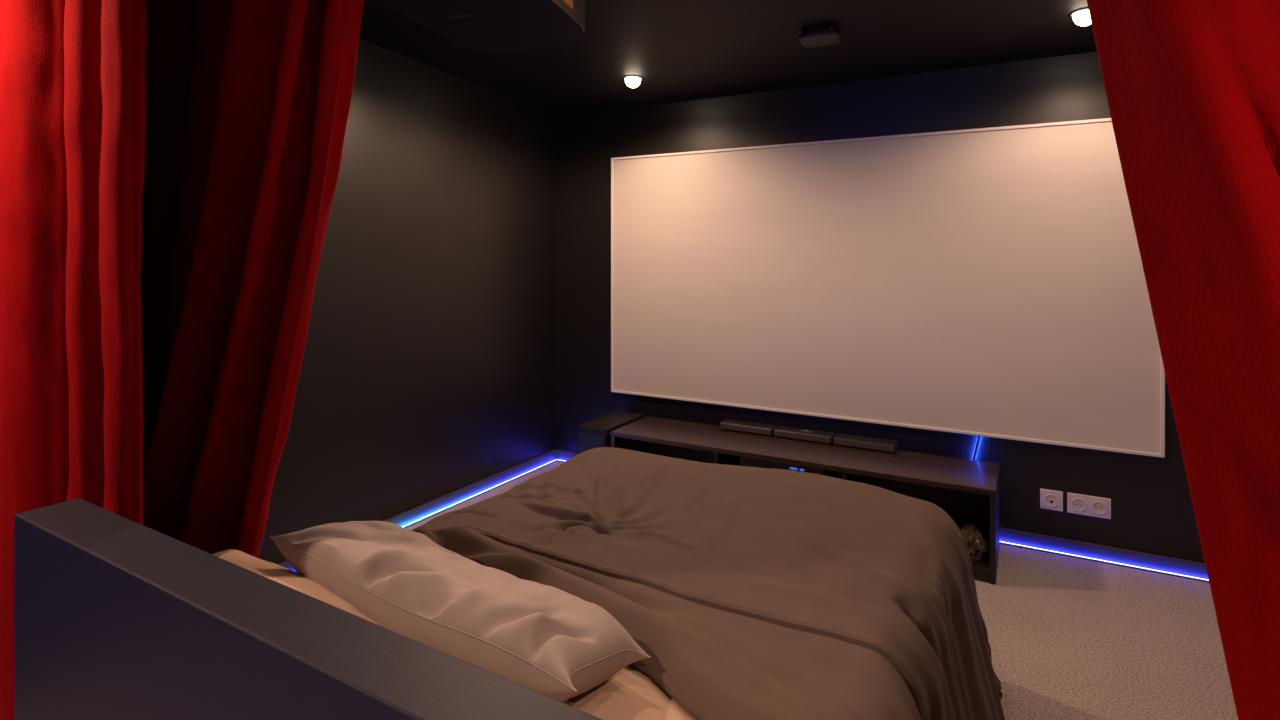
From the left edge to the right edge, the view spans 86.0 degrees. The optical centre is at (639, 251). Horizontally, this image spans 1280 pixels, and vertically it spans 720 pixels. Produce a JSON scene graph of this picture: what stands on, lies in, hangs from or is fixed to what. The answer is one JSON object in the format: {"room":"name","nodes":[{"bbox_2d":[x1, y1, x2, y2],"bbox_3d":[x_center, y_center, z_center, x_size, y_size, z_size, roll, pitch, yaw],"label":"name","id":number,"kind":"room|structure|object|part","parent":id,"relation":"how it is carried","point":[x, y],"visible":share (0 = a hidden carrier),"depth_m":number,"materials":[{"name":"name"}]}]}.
{"room":"home theater bedroom","nodes":[
{"label":"home theater bedroom","id":0,"kind":"room"},
{"bbox_2d":[258,40,555,563],"bbox_3d":[-1.977,0.040,1.863,0.100,2.720,5.680,0,0,30],"label":"wall","id":1,"kind":"structure","parent":0,"point":[428,370],"depth_m":3.35,"materials":[{"name":"black paint"}]},
{"bbox_2d":[278,450,556,570],"bbox_3d":[-1.927,1.268,1.834,0.015,0.064,5.680,0,0,30],"label":"baseboard","id":2,"kind":"structure","parent":1,"relation":"attached to","point":[407,517],"depth_m":3.60,"materials":[{"name":"black paint"}]},
{"bbox_2d":[359,39,555,116],"bbox_3d":[-1.932,-1.033,1.837,0.004,0.379,5.680,0,0,30],"label":"trim","id":3,"kind":"structure","parent":1,"relation":"attached to","point":[359,39],"depth_m":3.51,"materials":[{"name":"black"}]},
{"bbox_2d":[359,0,1096,116],"bbox_3d":[0.104,-1.095,0.677,4.890,0.508,5.880,0,0,30],"label":"ceiling","id":4,"kind":"structure","parent":0,"point":[682,50],"depth_m":2.97,"materials":[{"name":"black paint"}]},
{"bbox_2d":[0,0,363,719],"bbox_3d":[-1.228,0.144,1.800,1.230,2.283,0.570,0,0,30],"label":"curtain","id":5,"kind":"object","parent":4,"relation":"hanging from","point":[169,169],"visible":0.7,"depth_m":1.66,"materials":[{"name":"red fabric"}]},
{"bbox_2d":[378,0,584,51],"bbox_3d":[-0.411,-0.820,1.968,0.441,0.326,0.559,0,0,16],"label":"projector","id":6,"kind":"object","parent":4,"relation":"hanging from","point":[479,25],"visible":1,"depth_m":1.96,"materials":[{"name":"black plastic"}]},
{"bbox_2d":[622,75,643,87],"bbox_3d":[-0.035,-0.860,3.473,0.108,0.056,0.108,0,0,34],"label":"ceiling spotlight","id":7,"kind":"object","parent":4,"relation":"attached to","point":[632,81],"visible":1,"depth_m":3.44,"materials":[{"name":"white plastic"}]},
{"bbox_3d":[-0.036,-0.857,3.472,0.080,0.050,0.080,0,-4,30],"label":"bulb","id":8,"kind":"part","parent":7,"relation":"part of","materials":[{"name":"beige glass"}]},
{"bbox_2d":[798,26,840,46],"bbox_3d":[0.729,-0.875,2.782,0.160,0.049,0.132,0,0,28],"label":"ceiling sensor","id":9,"kind":"object","parent":4,"relation":"attached to","point":[821,36],"visible":1,"depth_m":2.75,"materials":[{"name":"black plastic"}]},
{"bbox_2d":[1068,7,1090,25],"bbox_3d":[1.636,-0.860,2.521,0.108,0.056,0.108,0,0,34],"label":"ceiling spotlight","id":10,"kind":"object","parent":4,"relation":"attached to","point":[1081,16],"visible":0.65,"depth_m":2.50,"materials":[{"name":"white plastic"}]},
{"bbox_3d":[1.635,-0.857,2.519,0.080,0.050,0.080,0,-4,30],"label":"bulb","id":11,"kind":"part","parent":10,"relation":"part of","materials":[{"name":"beige glass"}]},
{"bbox_2d":[1087,0,1279,719],"bbox_3d":[0.651,0.139,0.330,1.004,2.292,0.126,0,0,30],"label":"curtain","id":12,"kind":"object","parent":4,"relation":"hanging from","point":[1192,87],"visible":1,"depth_m":0.48,"materials":[{"name":"red fabric"}]},
{"bbox_2d":[404,461,1237,719],"bbox_3d":[0.104,1.350,0.677,4.890,0.100,5.880,0,0,30],"label":"floor","id":13,"kind":"structure","parent":0,"point":[1070,638],"depth_m":2.29,"materials":[{"name":"grey carpet"}]},
{"bbox_2d":[14,498,601,719],"bbox_3d":[-0.118,0.900,1.615,1.567,0.800,1.670,0,0,30],"label":"headboard","id":14,"kind":"object","parent":13,"relation":"on","point":[117,617],"visible":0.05,"depth_m":1.00,"materials":[{"name":"blue paint"}]},
{"bbox_2d":[477,562,696,719],"bbox_3d":[-0.050,0.943,1.695,1.335,0.294,1.605,0,0,30],"label":"mattress","id":15,"kind":"object","parent":14,"relation":"on","point":[631,693],"visible":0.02,"depth_m":1.22,"materials":[{"name":"beige fabric"}]},
{"bbox_2d":[212,549,572,704],"bbox_3d":[-0.656,0.768,1.322,1.052,0.135,0.333,0,0,30],"label":"pillow","id":16,"kind":"object","parent":15,"relation":"on","point":[280,574],"visible":0.12,"depth_m":1.49,"materials":[{"name":"beige fabric"}]},
{"bbox_2d":[270,521,650,701],"bbox_3d":[-0.398,0.722,1.432,0.895,0.199,0.271,0,0,33],"label":"pillow","id":17,"kind":"object","parent":15,"relation":"on","point":[557,644],"visible":0.98,"depth_m":1.29,"materials":[{"name":"beige fabric"}]},
{"bbox_2d":[410,447,1004,719],"bbox_3d":[0.070,1.000,1.864,1.673,0.585,1.472,0,0,30],"label":"duvet","id":18,"kind":"object","parent":15,"relation":"on","point":[750,593],"visible":0.81,"depth_m":1.63,"materials":[{"name":"brown fabric"}]},
{"bbox_2d":[403,459,556,527],"bbox_3d":[-1.088,1.295,3.268,0.005,0.010,2.302,0,0,30],"label":"led strip","id":19,"kind":"object","parent":13,"relation":"on","point":[510,480],"visible":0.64,"depth_m":3.64,"materials":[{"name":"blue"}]},
{"bbox_2d":[577,411,643,453],"bbox_3d":[-0.158,1.114,3.793,0.184,0.372,0.409,0,0,30],"label":"subwoofer","id":20,"kind":"object","parent":13,"relation":"on","point":[595,433],"visible":0.4,"depth_m":3.65,"materials":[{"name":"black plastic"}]},
{"bbox_2d":[578,431,603,453],"bbox_3d":[-0.257,1.113,3.619,0.164,0.315,0.008,0,0,30],"label":"grille","id":21,"kind":"object","parent":20,"relation":"attached to","point":[587,440],"depth_m":3.62,"materials":[{"name":"black plastic"}]},
{"bbox_3d":[-0.157,0.936,3.795,0.184,0.016,0.404,0,0,30],"label":"panel","id":22,"kind":"part","parent":20,"relation":"part of","materials":[{"name":"black wood"}]},
{"bbox_2d":[610,416,999,584],"bbox_3d":[0.714,1.115,3.281,1.772,0.370,0.392,0,0,30],"label":"tv stand","id":23,"kind":"object","parent":13,"relation":"on","point":[968,491],"visible":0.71,"depth_m":3.12,"materials":[{"name":"brown wood"}]},
{"bbox_3d":[-0.045,1.126,3.716,0.021,0.348,0.388,0,0,30],"label":"panel","id":24,"kind":"part","parent":23,"relation":"part of","materials":[{"name":"brown wood"}]},
{"bbox_2d":[740,456,836,477],"bbox_3d":[0.702,1.026,3.260,0.400,0.126,0.256,0,0,30],"label":"amplifier","id":25,"kind":"object","parent":23,"relation":"on","point":[744,461],"visible":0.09,"depth_m":3.17,"materials":[{"name":"black plastic"}]},
{"bbox_3d":[0.714,0.941,3.281,1.772,0.022,0.392,0,0,30],"label":"panel","id":26,"kind":"part","parent":23,"relation":"part of","materials":[{"name":"brown wood"}]},
{"bbox_2d":[720,419,898,452],"bbox_3d":[0.819,0.910,3.411,0.874,0.041,0.102,0,0,30],"label":"soundbar","id":27,"kind":"object","parent":23,"relation":"on","point":[847,440],"visible":1,"depth_m":3.36,"materials":[{"name":"black plastic"}]},
{"bbox_2d":[720,423,770,434],"bbox_3d":[0.539,0.907,3.514,0.274,0.027,0.004,0,0,30],"label":"grille","id":28,"kind":"object","parent":27,"relation":"attached to","point":[736,427],"depth_m":3.51,"materials":[{"name":"fabric"}]},
{"bbox_2d":[774,430,830,442],"bbox_3d":[0.794,0.907,3.368,0.281,0.027,0.004,0,0,30],"label":"grille","id":29,"kind":"object","parent":27,"relation":"attached to","point":[803,436],"depth_m":3.37,"materials":[{"name":"fabric"}]},
{"bbox_2d":[834,438,893,451],"bbox_3d":[1.049,0.907,3.223,0.275,0.027,0.004,0,0,30],"label":"grille","id":30,"kind":"object","parent":27,"relation":"attached to","point":[847,442],"depth_m":3.22,"materials":[{"name":"fabric"}]},
{"bbox_3d":[0.808,1.096,3.446,1.728,0.288,0.012,0,0,30],"label":"panel","id":31,"kind":"part","parent":23,"relation":"part of","materials":[{"name":"brown wood"}]},
{"bbox_2d":[960,523,988,560],"bbox_3d":[1.347,1.171,2.792,0.132,0.136,0.117,0,0,30],"label":"plastic bag","id":32,"kind":"object","parent":23,"relation":"on","point":[977,547],"visible":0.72,"depth_m":2.75,"materials":[{"name":"plastic"}]},
{"bbox_3d":[0.715,1.250,3.283,1.728,0.020,0.388,0,0,30],"label":"panel","id":33,"kind":"part","parent":23,"relation":"part of","materials":[{"name":"brown wood"}]},
{"bbox_3d":[1.474,1.126,2.850,0.021,0.348,0.388,0,0,30],"label":"panel","id":34,"kind":"part","parent":23,"relation":"part of","materials":[{"name":"brown wood"}]},
{"bbox_2d":[557,459,1208,582],"bbox_3d":[1.487,1.295,3.127,4.612,0.010,0.005,0,0,30],"label":"led strip","id":35,"kind":"object","parent":13,"relation":"on","point":[1001,542],"visible":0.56,"depth_m":2.87,"materials":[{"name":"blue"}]},
{"bbox_2d":[556,52,1204,562],"bbox_3d":[1.534,0.040,3.188,4.890,2.720,0.100,0,0,30],"label":"wall","id":36,"kind":"structure","parent":0,"point":[1152,510],"depth_m":3.36,"materials":[{"name":"black paint"}]},
{"bbox_2d":[556,449,1208,579],"bbox_3d":[1.512,1.268,3.135,4.676,0.064,0.015,0,0,30],"label":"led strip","id":37,"kind":"structure","parent":36,"relation":"attached to","point":[1090,550],"depth_m":2.88,"materials":[{"name":"blue plastic"}]},
{"bbox_2d":[611,118,1164,457],"bbox_3d":[0.979,0.136,3.428,2.633,1.388,0.031,0,0,30],"label":"projection screen","id":38,"kind":"object","parent":36,"relation":"attached to","point":[987,282],"visible":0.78,"depth_m":3.27,"materials":[{"name":"fabric"}]},
{"bbox_3d":[-0.159,0.136,4.077,0.013,1.362,0.031,0,0,30],"label":"frame rail","id":39,"kind":"part","parent":38,"relation":"part of","materials":[{"name":"white plastic"}]},
{"bbox_3d":[0.979,-0.551,3.428,2.633,0.013,0.031,0,0,30],"label":"frame rail","id":40,"kind":"part","parent":38,"relation":"part of","materials":[{"name":"white plastic"}]},
{"bbox_3d":[0.979,0.824,3.428,2.633,0.013,0.031,0,0,30],"label":"frame rail","id":41,"kind":"part","parent":38,"relation":"part of","materials":[{"name":"white plastic"}]},
{"bbox_3d":[2.117,0.136,2.780,0.013,1.362,0.031,0,0,30],"label":"frame rail","id":42,"kind":"part","parent":38,"relation":"part of","materials":[{"name":"white plastic"}]},
{"bbox_2d":[973,436,980,459],"bbox_3d":[1.527,0.901,3.118,0.041,0.151,0.003,0,0,30],"label":"led strip","id":43,"kind":"object","parent":36,"relation":"attached to","point":[978,439],"visible":0.64,"depth_m":3.12,"materials":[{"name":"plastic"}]},
{"bbox_2d":[1040,488,1062,511],"bbox_3d":[1.787,1.077,2.980,0.085,0.085,0.012,0,0,30],"label":"socket","id":44,"kind":"object","parent":36,"relation":"attached to","point":[1049,499],"visible":1,"depth_m":2.98,"materials":[{"name":"white plastic"}]},
{"bbox_3d":[1.786,1.079,2.978,0.046,0.046,0.002,0,0,30],"label":"dish","id":45,"kind":"part","parent":44,"relation":"part of","materials":[{"name":"white plastic"}]},
{"bbox_2d":[1067,492,1110,518],"bbox_3d":[1.905,1.077,2.911,0.156,0.085,0.016,0,0,30],"label":"power socket","id":46,"kind":"object","parent":36,"relation":"attached to","point":[1100,507],"visible":1,"depth_m":2.91,"materials":[{"name":"white plastic"}]},
{"bbox_3d":[1.873,1.079,2.929,0.046,0.046,0.002,0,0,30],"label":"dish","id":47,"kind":"part","parent":46,"relation":"part of","materials":[{"name":"white plastic"}]},
{"bbox_3d":[1.936,1.079,2.893,0.046,0.046,0.002,0,0,30],"label":"dish","id":48,"kind":"part","parent":46,"relation":"part of","materials":[{"name":"white plastic"}]}
]}

